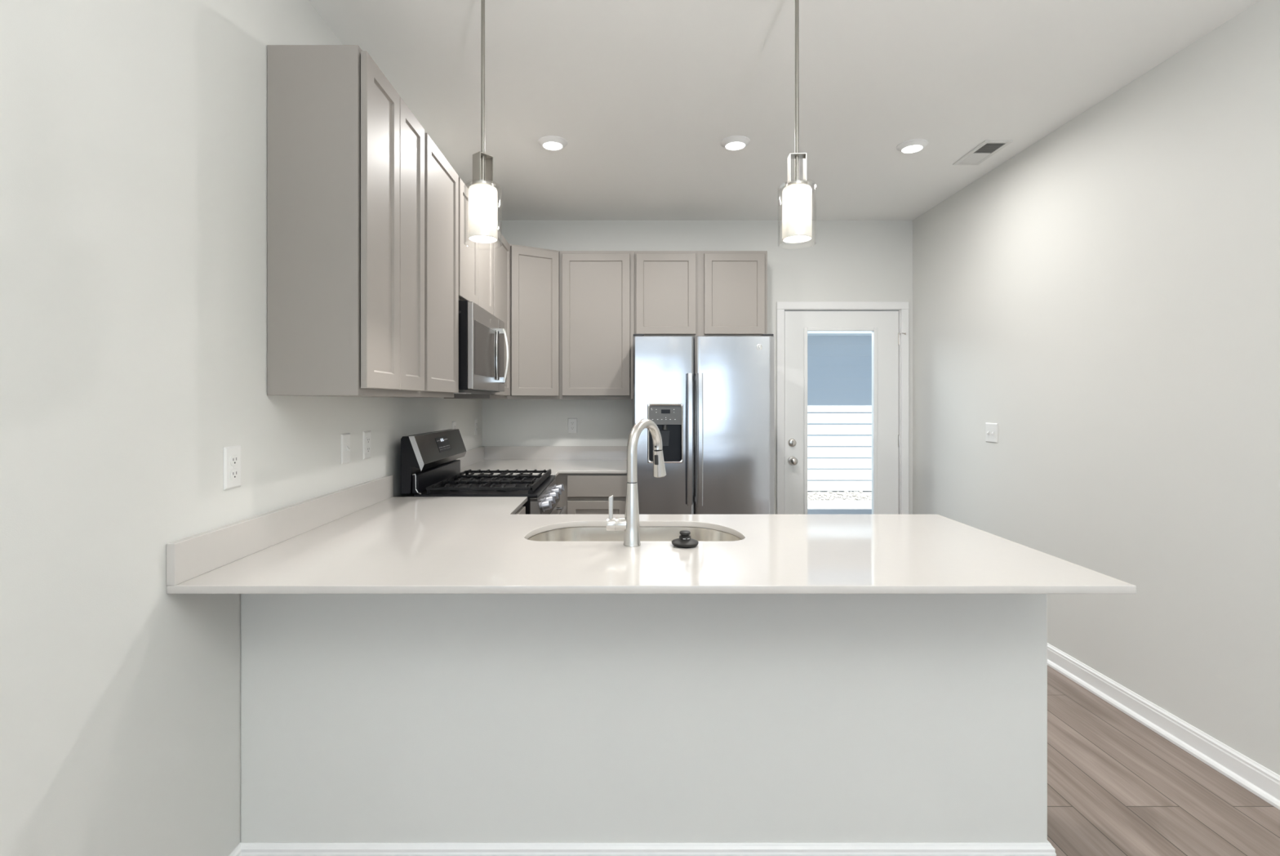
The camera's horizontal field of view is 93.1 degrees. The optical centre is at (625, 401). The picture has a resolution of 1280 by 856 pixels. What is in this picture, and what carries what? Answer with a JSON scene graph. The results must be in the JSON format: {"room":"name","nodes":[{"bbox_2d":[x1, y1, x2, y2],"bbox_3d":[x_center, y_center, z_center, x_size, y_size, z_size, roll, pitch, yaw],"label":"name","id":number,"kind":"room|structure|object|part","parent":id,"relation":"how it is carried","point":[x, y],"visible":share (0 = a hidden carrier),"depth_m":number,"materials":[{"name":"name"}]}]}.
{"room":"kitchen","nodes":[
{"label":"kitchen","id":0,"kind":"room"},
{"bbox_2d":[0,0,482,855],"bbox_3d":[-1.155,-0.018,2.283,0.120,2.735,4.965,0,0,0],"label":"wall","id":1,"kind":"structure","parent":0,"point":[133,133],"depth_m":1.34,"materials":[{"name":"paint"}]},
{"bbox_2d":[223,444,240,489],"bbox_3d":[-1.090,0.182,1.685,0.008,0.117,0.072,0,0,0],"label":"wall outlet","id":2,"kind":"object","parent":1,"relation":"attached to","point":[232,454],"visible":1,"depth_m":1.68,"materials":[{"name":"white plastic"}]},
{"bbox_2d":[230,454,238,465],"bbox_3d":[-1.088,0.163,1.685,0.002,0.029,0.033,0,0,0],"label":"receptacle","id":3,"kind":"object","parent":2,"relation":"attached to","point":[233,458],"depth_m":1.68,"materials":[{"name":"white plastic"}]},
{"bbox_2d":[230,468,238,479],"bbox_3d":[-1.088,0.202,1.685,0.002,0.029,0.033,0,0,0],"label":"receptacle","id":4,"kind":"object","parent":2,"relation":"attached to","point":[233,472],"depth_m":1.68,"materials":[{"name":"white plastic"}]},
{"bbox_2d":[228,842,241,855],"bbox_3d":[-1.081,1.300,0.760,0.028,0.100,1.920,0,0,0],"label":"baseboard","id":5,"kind":"structure","parent":1,"relation":"attached to","point":[237,851],"depth_m":1.70,"materials":[{"name":"white paint"}]},
{"bbox_2d":[166,475,392,585],"bbox_3d":[-1.083,0.388,2.120,0.021,0.100,1.354,0,0,0],"label":"backsplash","id":6,"kind":"structure","parent":1,"relation":"attached to","point":[188,557],"depth_m":1.79,"materials":[{"name":"white stone"}]},
{"bbox_2d":[340,432,350,464],"bbox_3d":[-1.086,0.182,2.365,0.017,0.117,0.072,0,0,0],"label":"light switch","id":7,"kind":"object","parent":1,"relation":"attached to","point":[344,437],"visible":1,"depth_m":2.35,"materials":[{"name":"white plastic"}]},
{"bbox_2d":[266,44,424,396],"bbox_3d":[-0.942,-0.554,2.123,0.303,1.068,0.554,0,0,0],"label":"upper cabinet","id":8,"kind":"object","parent":1,"relation":"attached to","point":[345,152],"visible":1,"depth_m":1.85,"materials":[{"name":"paint"}]},
{"bbox_3d":[-0.799,-0.557,1.987,0.019,1.030,0.270,0,0,0],"label":"cabinet door","id":9,"kind":"part","parent":8,"relation":"part of","materials":[{"name":"paint"}]},
{"bbox_3d":[-0.799,-0.557,2.255,0.019,1.030,0.260,0,0,0],"label":"cabinet door","id":10,"kind":"part","parent":8,"relation":"part of","materials":[{"name":"paint"}]},
{"bbox_2d":[362,430,370,459],"bbox_3d":[-1.090,0.182,2.560,0.008,0.117,0.072,0,0,0],"label":"wall outlet","id":11,"kind":"object","parent":1,"relation":"attached to","point":[366,434],"visible":1,"depth_m":2.54,"materials":[{"name":"white plastic"}]},
{"bbox_2d":[366,436,369,443],"bbox_3d":[-1.088,0.163,2.560,0.002,0.029,0.033,0,0,0],"label":"receptacle","id":12,"kind":"object","parent":11,"relation":"attached to","point":[367,437],"depth_m":2.56,"materials":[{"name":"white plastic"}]},
{"bbox_2d":[366,445,369,453],"bbox_3d":[-1.088,0.202,2.560,0.002,0.029,0.033,0,0,0],"label":"receptacle","id":13,"kind":"object","parent":11,"relation":"attached to","point":[367,446],"depth_m":2.56,"materials":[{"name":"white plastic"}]},
{"bbox_2d":[384,132,458,397],"bbox_3d":[-0.942,-0.554,2.641,0.303,1.068,0.478,0,0,0],"label":"upper cabinet","id":14,"kind":"object","parent":1,"relation":"attached to","point":[441,179],"visible":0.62,"depth_m":2.63,"materials":[{"name":"paint"}]},
{"bbox_3d":[-0.799,-0.557,2.642,0.019,1.030,0.453,0,0,0],"label":"cabinet door","id":15,"kind":"part","parent":14,"relation":"part of","materials":[{"name":"paint"}]},
{"bbox_2d":[452,420,456,428],"bbox_3d":[-1.090,0.182,3.860,0.008,0.117,0.072,0,0,0],"label":"wall outlet","id":16,"kind":"object","parent":1,"relation":"attached to","point":[454,423],"visible":0.3,"depth_m":3.85,"materials":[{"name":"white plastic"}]},
{"bbox_2d":[474,418,477,435],"bbox_3d":[-1.090,0.182,4.420,0.008,0.117,0.072,0,0,0],"label":"wall outlet","id":17,"kind":"object","parent":1,"relation":"attached to","point":[475,420],"visible":1,"depth_m":4.40,"materials":[{"name":"white plastic"}]},
{"bbox_2d":[458,177,493,314],"bbox_3d":[-0.942,-0.786,3.261,0.303,0.603,0.758,0,0,0],"label":"upper cabinet","id":18,"kind":"object","parent":1,"relation":"attached to","point":[475,258],"visible":0.23,"depth_m":3.16,"materials":[{"name":"paint"}]},
{"bbox_3d":[-0.799,-0.789,3.071,0.019,0.565,0.358,0,0,0],"label":"door","id":19,"kind":"part","parent":18,"relation":"part of","materials":[{"name":"paint"}]},
{"bbox_2d":[453,300,509,394],"bbox_3d":[-0.875,-0.262,3.260,0.434,0.442,0.756,0,0,0],"label":"microwave","id":20,"kind":"object","parent":18,"relation":"attached to","point":[482,334],"visible":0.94,"depth_m":3.03,"materials":[{"name":"silver metal"}]},
{"bbox_3d":[-0.740,-0.270,3.176,0.027,0.417,0.584,0,0,0],"label":"door","id":21,"kind":"part","parent":20,"relation":"part of","materials":[{"name":"silver metal"}]},
{"bbox_3d":[-0.740,-0.270,3.554,0.027,0.417,0.167,0,0,0],"label":"control panel","id":22,"kind":"part","parent":20,"relation":"part of","materials":[{"name":"silver metal"}]},
{"bbox_3d":[-0.692,-0.262,3.438,0.068,0.304,0.040,0,0,0],"label":"handle","id":23,"kind":"part","parent":20,"relation":"part of","materials":[{"name":"silver metal"}]},
{"bbox_3d":[-0.799,-0.789,3.438,0.019,0.565,0.364,0,0,0],"label":"door","id":24,"kind":"part","parent":18,"relation":"part of","materials":[{"name":"paint"}]},
{"bbox_2d":[444,229,510,398],"bbox_3d":[-0.942,-0.554,3.904,0.303,1.068,0.523,0,0,0],"label":"upper cabinet","id":25,"kind":"object","parent":1,"relation":"attached to","point":[501,254],"visible":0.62,"depth_m":3.93,"materials":[{"name":"paint"}]},
{"bbox_3d":[-0.799,-0.557,3.902,0.019,1.030,0.495,0,0,0],"label":"cabinet door","id":26,"kind":"part","parent":25,"relation":"part of","materials":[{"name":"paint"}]},
{"bbox_2d":[473,243,559,399],"bbox_3d":[-0.785,-0.554,4.390,0.616,1.068,0.466,0,0,0],"label":"upper cabinet","id":27,"kind":"object","parent":1,"relation":"attached to","point":[534,271],"visible":0.62,"depth_m":4.25,"materials":[{"name":"paint"}]},
{"bbox_3d":[-0.634,-0.557,4.255,0.356,1.030,0.019,0,0,-31],"label":"cabinet door","id":28,"kind":"part","parent":27,"relation":"part of","materials":[{"name":"paint"}]},
{"bbox_2d":[240,593,1047,842],"bbox_3d":[0.052,0.904,1.780,2.295,0.892,0.120,0,0,0],"label":"wall","id":29,"kind":"structure","parent":0,"point":[366,717],"depth_m":1.72,"materials":[{"name":"paint"}]},
{"bbox_2d":[240,840,1056,855],"bbox_3d":[0.067,1.300,1.986,2.323,0.100,0.588,0,0,0],"label":"baseboard","id":30,"kind":"structure","parent":29,"relation":"attached to","point":[247,848],"depth_m":1.71,"materials":[{"name":"white paint"}]},
{"bbox_2d":[482,220,912,514],"bbox_3d":[0.547,-0.018,4.695,3.285,2.735,0.140,0,0,0],"label":"wall","id":31,"kind":"structure","parent":0,"point":[849,260],"depth_m":4.62,"materials":[{"name":"paint"}]},
{"bbox_2d":[567,417,577,433],"bbox_3d":[-0.405,0.182,4.620,0.072,0.117,0.008,0,0,0],"label":"wall outlet","id":32,"kind":"object","parent":31,"relation":"attached to","point":[571,422],"visible":1,"depth_m":4.62,"materials":[{"name":"white plastic"}]},
{"bbox_2d":[559,250,634,399],"bbox_3d":[-0.207,-0.554,4.483,0.539,1.068,0.280,0,0,0],"label":"upper cabinet","id":33,"kind":"object","parent":31,"relation":"attached to","point":[597,287],"visible":0.86,"depth_m":4.35,"materials":[{"name":"paint"}]},
{"bbox_2d":[634,250,767,336],"bbox_3d":[0.543,-0.775,4.483,0.958,0.626,0.280,0,0,0],"label":"upper cabinet","id":34,"kind":"object","parent":31,"relation":"attached to","point":[693,293],"visible":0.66,"depth_m":4.35,"materials":[{"name":"paint"}]},
{"bbox_3d":[0.290,-0.775,4.353,0.429,0.578,0.019,0,0,0],"label":"door","id":35,"kind":"part","parent":34,"relation":"part of","materials":[{"name":"paint"}]},
{"bbox_3d":[0.783,-0.775,4.353,0.434,0.578,0.019,0,0,0],"label":"door","id":36,"kind":"part","parent":34,"relation":"part of","materials":[{"name":"paint"}]},
{"bbox_2d":[776,301,908,514],"bbox_3d":[1.655,0.294,4.617,1.005,2.112,0.016,0,0,0],"label":"trim","id":37,"kind":"structure","parent":31,"relation":"attached to","point":[781,306],"depth_m":4.61,"materials":[{"name":"white paint"}]},
{"bbox_2d":[784,309,906,514],"bbox_3d":[1.667,0.320,4.669,0.925,2.060,0.212,0,0,0],"label":"door","id":38,"kind":"structure","parent":31,"relation":"in","point":[884,325],"depth_m":4.64,"materials":[{"name":"white paint"}]},
{"bbox_3d":[1.275,0.450,4.600,0.066,0.066,0.074,0,0,0],"label":"knob","id":39,"kind":"part","parent":38,"relation":"part of","materials":[{"name":"silver metal"}]},
{"bbox_3d":[1.645,0.292,4.633,0.562,1.724,0.009,0,0,0],"label":"glazing frame","id":40,"kind":"part","parent":38,"relation":"part of","materials":[{"name":"white paint"}]},
{"bbox_2d":[308,0,1259,220],"bbox_3d":[-0.895,-1.485,-0.417,6.410,0.200,10.365,0,0,0],"label":"ceiling","id":41,"kind":"structure","parent":0,"point":[644,95],"depth_m":2.65,"materials":[{"name":"paint"}]},
{"bbox_2d":[463,0,502,245],"bbox_3d":[-0.454,-0.942,1.930,0.120,0.885,0.120,0,0,0],"label":"pendant light","id":42,"kind":"object","parent":41,"relation":"hanging from","point":[482,194],"visible":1,"depth_m":1.91,"materials":[{"name":"white glass"}]},
{"bbox_3d":[-0.454,-1.030,1.930,0.012,0.667,0.012,0,0,0],"label":"rod","id":43,"kind":"part","parent":42,"relation":"part of","materials":[{"name":"grey metal"}]},
{"bbox_3d":[-0.454,-0.600,1.930,0.091,0.166,0.091,0,0,0],"label":"lamp shade","id":44,"kind":"part","parent":42,"relation":"part of","materials":[{"name":"white glass"}]},
{"bbox_2d":[537,135,567,150],"bbox_3d":[-0.388,-1.372,3.230,0.156,0.025,0.156,0,0,0],"label":"recessed light","id":45,"kind":"object","parent":41,"relation":"in","point":[548,142],"visible":1,"depth_m":3.20,"materials":[{"name":"white paint"}]},
{"bbox_2d":[720,135,750,150],"bbox_3d":[0.585,-1.372,3.230,0.156,0.025,0.156,0,0,0],"label":"recessed light","id":46,"kind":"object","parent":41,"relation":"in","point":[734,142],"visible":1,"depth_m":3.20,"materials":[{"name":"white paint"}]},
{"bbox_2d":[777,0,816,247],"bbox_3d":[0.546,-0.942,1.930,0.120,0.885,0.120,0,0,0],"label":"pendant light","id":47,"kind":"object","parent":41,"relation":"hanging from","point":[797,196],"visible":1,"depth_m":1.90,"materials":[{"name":"white glass"}]},
{"bbox_3d":[0.546,-1.030,1.930,0.012,0.667,0.012,0,0,0],"label":"rod","id":48,"kind":"part","parent":47,"relation":"part of","materials":[{"name":"grey metal"}]},
{"bbox_3d":[0.546,-0.600,1.930,0.091,0.166,0.091,0,0,0],"label":"lamp shade","id":49,"kind":"part","parent":47,"relation":"part of","materials":[{"name":"white glass"}]},
{"bbox_2d":[896,138,928,152],"bbox_3d":[1.547,-1.372,3.270,0.156,0.025,0.156,0,0,0],"label":"recessed light","id":50,"kind":"object","parent":41,"relation":"in","point":[913,145],"visible":1,"depth_m":3.24,"materials":[{"name":"white paint"}]},
{"bbox_2d":[952,140,1013,164],"bbox_3d":[1.980,-1.381,3.370,0.150,0.006,0.320,0,0,0],"label":"ceiling vent","id":51,"kind":"object","parent":41,"relation":"in","point":[986,148],"visible":1,"depth_m":3.35,"materials":[{"name":"white metal"}]},
{"bbox_2d":[912,0,1279,774],"bbox_3d":[2.250,-0.018,-0.417,0.120,2.735,10.365,0,0,0],"label":"wall","id":52,"kind":"structure","parent":0,"point":[1105,295],"depth_m":2.58,"materials":[{"name":"paint"}]},
{"bbox_2d":[986,422,998,443],"bbox_3d":[2.181,0.185,3.620,0.017,0.117,0.116,0,0,0],"label":"light switch","id":53,"kind":"object","parent":52,"relation":"attached to","point":[992,428],"visible":1,"depth_m":3.61,"materials":[{"name":"white plastic"}]},
{"bbox_2d":[1047,642,1279,809],"bbox_3d":[2.176,1.300,-0.487,0.028,0.100,10.225,0,0,0],"label":"baseboard","id":54,"kind":"structure","parent":52,"relation":"attached to","point":[1263,782],"depth_m":2.39,"materials":[{"name":"white paint"}]},
{"bbox_2d":[1047,665,1279,855],"bbox_3d":[-0.895,1.400,-0.417,6.410,0.100,10.365,0,0,0],"label":"floor","id":55,"kind":"structure","parent":0,"point":[1117,786],"depth_m":2.07,"materials":[{"name":"brown wood"}]},
{"bbox_2d":[400,428,566,514],"bbox_3d":[-0.690,0.755,3.172,0.700,1.190,0.748,0,0,0],"label":"gas range","id":56,"kind":"object","parent":55,"relation":"on","point":[429,467],"visible":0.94,"depth_m":2.97,"materials":[{"name":"black metal"}]},
{"bbox_3d":[-0.965,0.381,2.806,0.042,0.096,0.006,0,0,0],"label":"trim","id":57,"kind":"part","parent":56,"relation":"part of","materials":[{"name":"silver metal"}]},
{"bbox_3d":[-0.800,0.418,2.939,0.100,0.020,0.100,0,0,0],"label":"burner","id":58,"kind":"part","parent":56,"relation":"part of","materials":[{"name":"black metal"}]},
{"bbox_2d":[413,475,555,497],"bbox_3d":[-0.694,0.436,3.172,0.572,0.016,0.745,0,0,0],"label":"cooktop","id":59,"kind":"object","parent":56,"relation":"in","point":[540,490],"depth_m":2.90,"materials":[{"name":"black metal"}]},
{"bbox_3d":[-0.570,0.418,2.939,0.114,0.020,0.114,0,0,0],"label":"burner","id":60,"kind":"part","parent":56,"relation":"part of","materials":[{"name":"black metal"}]},
{"bbox_3d":[-0.570,0.418,3.407,0.120,0.020,0.120,0,0,0],"label":"burner","id":61,"kind":"part","parent":56,"relation":"part of","materials":[{"name":"black metal"}]},
{"bbox_3d":[-0.414,0.510,3.172,0.060,0.130,0.741,0,0,0],"label":"control panel","id":62,"kind":"part","parent":56,"relation":"part of","materials":[{"name":"grey metal"}]},
{"bbox_3d":[-0.379,0.497,2.885,0.045,0.054,0.054,0,0,0],"label":"control knob","id":63,"kind":"part","parent":56,"relation":"part of","materials":[{"name":"silver metal"}]},
{"bbox_3d":[-0.379,0.497,3.029,0.045,0.054,0.054,0,0,0],"label":"control knob","id":64,"kind":"part","parent":56,"relation":"part of","materials":[{"name":"silver metal"}]},
{"bbox_3d":[-0.379,0.497,3.172,0.045,0.054,0.054,0,0,0],"label":"control knob","id":65,"kind":"part","parent":56,"relation":"part of","materials":[{"name":"silver metal"}]},
{"bbox_3d":[-0.421,0.871,3.172,0.046,0.578,0.733,0,0,0],"label":"oven door","id":66,"kind":"part","parent":56,"relation":"part of","materials":[{"name":"silver metal"}]},
{"bbox_3d":[-0.379,0.497,3.316,0.045,0.054,0.054,0,0,0],"label":"control knob","id":67,"kind":"part","parent":56,"relation":"part of","materials":[{"name":"silver metal"}]},
{"bbox_3d":[-0.379,0.497,3.460,0.045,0.054,0.054,0,0,0],"label":"control knob","id":68,"kind":"part","parent":56,"relation":"part of","materials":[{"name":"silver metal"}]},
{"bbox_3d":[-0.369,0.615,3.172,0.058,0.024,0.685,0,0,0],"label":"oven handle","id":69,"kind":"part","parent":56,"relation":"part of","materials":[{"name":"silver metal"}]},
{"bbox_2d":[514,506,525,514],"bbox_3d":[-0.773,0.904,2.545,0.633,0.891,0.490,0,0,0],"label":"base cabinet","id":70,"kind":"object","parent":55,"relation":"on","point":[522,510],"visible":0.02,"depth_m":2.70,"materials":[{"name":"paint"}]},
{"bbox_2d":[166,475,1136,593],"bbox_3d":[0.061,0.398,2.120,2.311,0.120,1.354,0,0,0],"label":"countertop","id":71,"kind":"structure","parent":70,"relation":"on","point":[362,538],"depth_m":1.69,"materials":[{"name":"white stone"}]},
{"bbox_2d":[527,526,742,541],"bbox_3d":[0.030,0.564,2.067,0.747,0.207,0.339,0,0,0],"label":"sink","id":72,"kind":"object","parent":71,"relation":"in","point":[572,533],"visible":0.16,"depth_m":2.22,"materials":[{"name":"silver metal"}]},
{"bbox_2d":[606,418,666,546],"bbox_3d":[0.051,0.246,1.914,0.264,0.384,0.094,0,0,-44],"label":"kitchen faucet","id":73,"kind":"object","parent":71,"relation":"on","point":[630,523],"visible":1,"depth_m":1.84,"materials":[{"name":"silver metal"}]},
{"bbox_3d":[-0.045,0.324,1.855,0.015,0.077,0.014,0,0,0],"label":"lever","id":74,"kind":"part","parent":73,"relation":"part of","materials":[{"name":"silver metal"}]},
{"bbox_2d":[623,482,640,546],"bbox_3d":[0.020,0.343,1.855,0.053,0.190,0.053,0,0,0],"label":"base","id":75,"kind":"object","parent":73,"relation":"attached to","point":[631,519],"depth_m":1.84,"materials":[{"name":"silver metal"}]},
{"bbox_3d":[0.063,0.149,1.926,0.031,0.192,0.197,0,0,31],"label":"spout","id":76,"kind":"part","parent":73,"relation":"part of","materials":[{"name":"silver metal"}]},
{"bbox_2d":[671,529,698,547],"bbox_3d":[0.181,0.416,1.845,0.082,0.044,0.082,0,0,0],"label":"stopper","id":77,"kind":"object","parent":71,"relation":"on","point":[684,540],"visible":1,"depth_m":1.83,"materials":[{"name":"black rubber"}]},
{"bbox_3d":[0.181,0.407,1.845,0.037,0.026,0.037,0,0,0],"label":"stopper knob","id":78,"kind":"part","parent":77,"relation":"part of","materials":[{"name":"black rubber"}]},
{"bbox_2d":[555,473,626,514],"bbox_3d":[-0.216,0.904,4.245,0.488,0.891,0.750,0,0,0],"label":"base cabinet","id":79,"kind":"object","parent":55,"relation":"on","point":[583,493],"visible":0.09,"depth_m":3.87,"materials":[{"name":"paint"}]},
{"bbox_3d":[-0.180,0.932,3.880,0.385,0.596,0.019,0,0,0],"label":"cabinet door","id":80,"kind":"part","parent":79,"relation":"part of","materials":[{"name":"paint"}]},
{"bbox_3d":[-0.180,0.540,3.880,0.385,0.136,0.019,0,0,0],"label":"drawer","id":81,"kind":"part","parent":79,"relation":"part of","materials":[{"name":"paint"}]},
{"bbox_2d":[632,333,773,514],"bbox_3d":[0.488,0.462,4.159,0.884,1.776,0.872,0,0,0],"label":"refrigerator","id":82,"kind":"object","parent":55,"relation":"on","point":[709,399],"visible":0.72,"depth_m":3.78,"materials":[{"name":"grey metal"}]},
{"bbox_3d":[0.236,0.439,3.811,0.380,1.702,0.072,0,0,0],"label":"freezer door","id":83,"kind":"part","parent":82,"relation":"part of","materials":[{"name":"silver metal"}]},
{"bbox_3d":[0.248,0.081,3.805,0.203,0.122,0.055,0,0,0],"label":"dispenser control panel","id":84,"kind":"part","parent":82,"relation":"part of","materials":[{"name":"grey plastic"}]},
{"bbox_3d":[0.398,0.233,3.750,0.034,0.820,0.054,0,0,0],"label":"door handle","id":85,"kind":"part","parent":82,"relation":"part of","materials":[{"name":"silver metal"}]},
{"bbox_3d":[0.461,0.233,3.750,0.034,0.820,0.054,0,0,0],"label":"door handle","id":86,"kind":"part","parent":82,"relation":"part of","materials":[{"name":"silver metal"}]},
{"bbox_3d":[0.681,0.439,3.811,0.498,1.702,0.072,0,0,0],"label":"fridge door","id":87,"kind":"part","parent":82,"relation":"part of","materials":[{"name":"silver metal"}]},
{"bbox_3d":[-0.764,0.904,4.088,0.653,0.891,1.065,0,0,0],"label":"base cabinet","id":88,"kind":"object","parent":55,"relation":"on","visible":0},
{"bbox_2d":[455,445,626,475],"bbox_3d":[-0.532,0.398,4.086,1.124,0.120,1.076,0,0,0],"label":"countertop","id":89,"kind":"structure","parent":88,"relation":"on","point":[560,459],"depth_m":4.48,"materials":[{"name":"white stone"}]},
{"label":"outside","id":90,"kind":"structure","parent":0,"visible":0},
{"bbox_2d":[807,490,871,499],"bbox_3d":[1.000,1.580,11.525,14.000,0.180,4.950,0,0,0],"label":"ground","id":91,"kind":"structure","parent":90,"point":[864,492],"depth_m":9.74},
{"bbox_2d":[807,330,871,490],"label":"window","id":92,"kind":"structure","parent":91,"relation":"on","point":[839,362],"depth_m":9.99,"materials":[{"name":"clear glass"}]},
{"bbox_2d":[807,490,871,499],"bbox_3d":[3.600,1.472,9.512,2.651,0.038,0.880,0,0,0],"label":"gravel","id":93,"kind":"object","parent":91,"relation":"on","point":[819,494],"visible":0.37,"depth_m":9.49,"materials":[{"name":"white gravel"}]},
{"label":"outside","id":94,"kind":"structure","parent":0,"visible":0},
{"bbox_2d":[807,499,871,514],"bbox_3d":[1.000,1.570,6.918,14.000,0.200,4.265,0,0,0],"label":"patio slab","id":95,"kind":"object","parent":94,"point":[814,506],"depth_m":8.45,"materials":[{"name":"concrete"}]}
]}

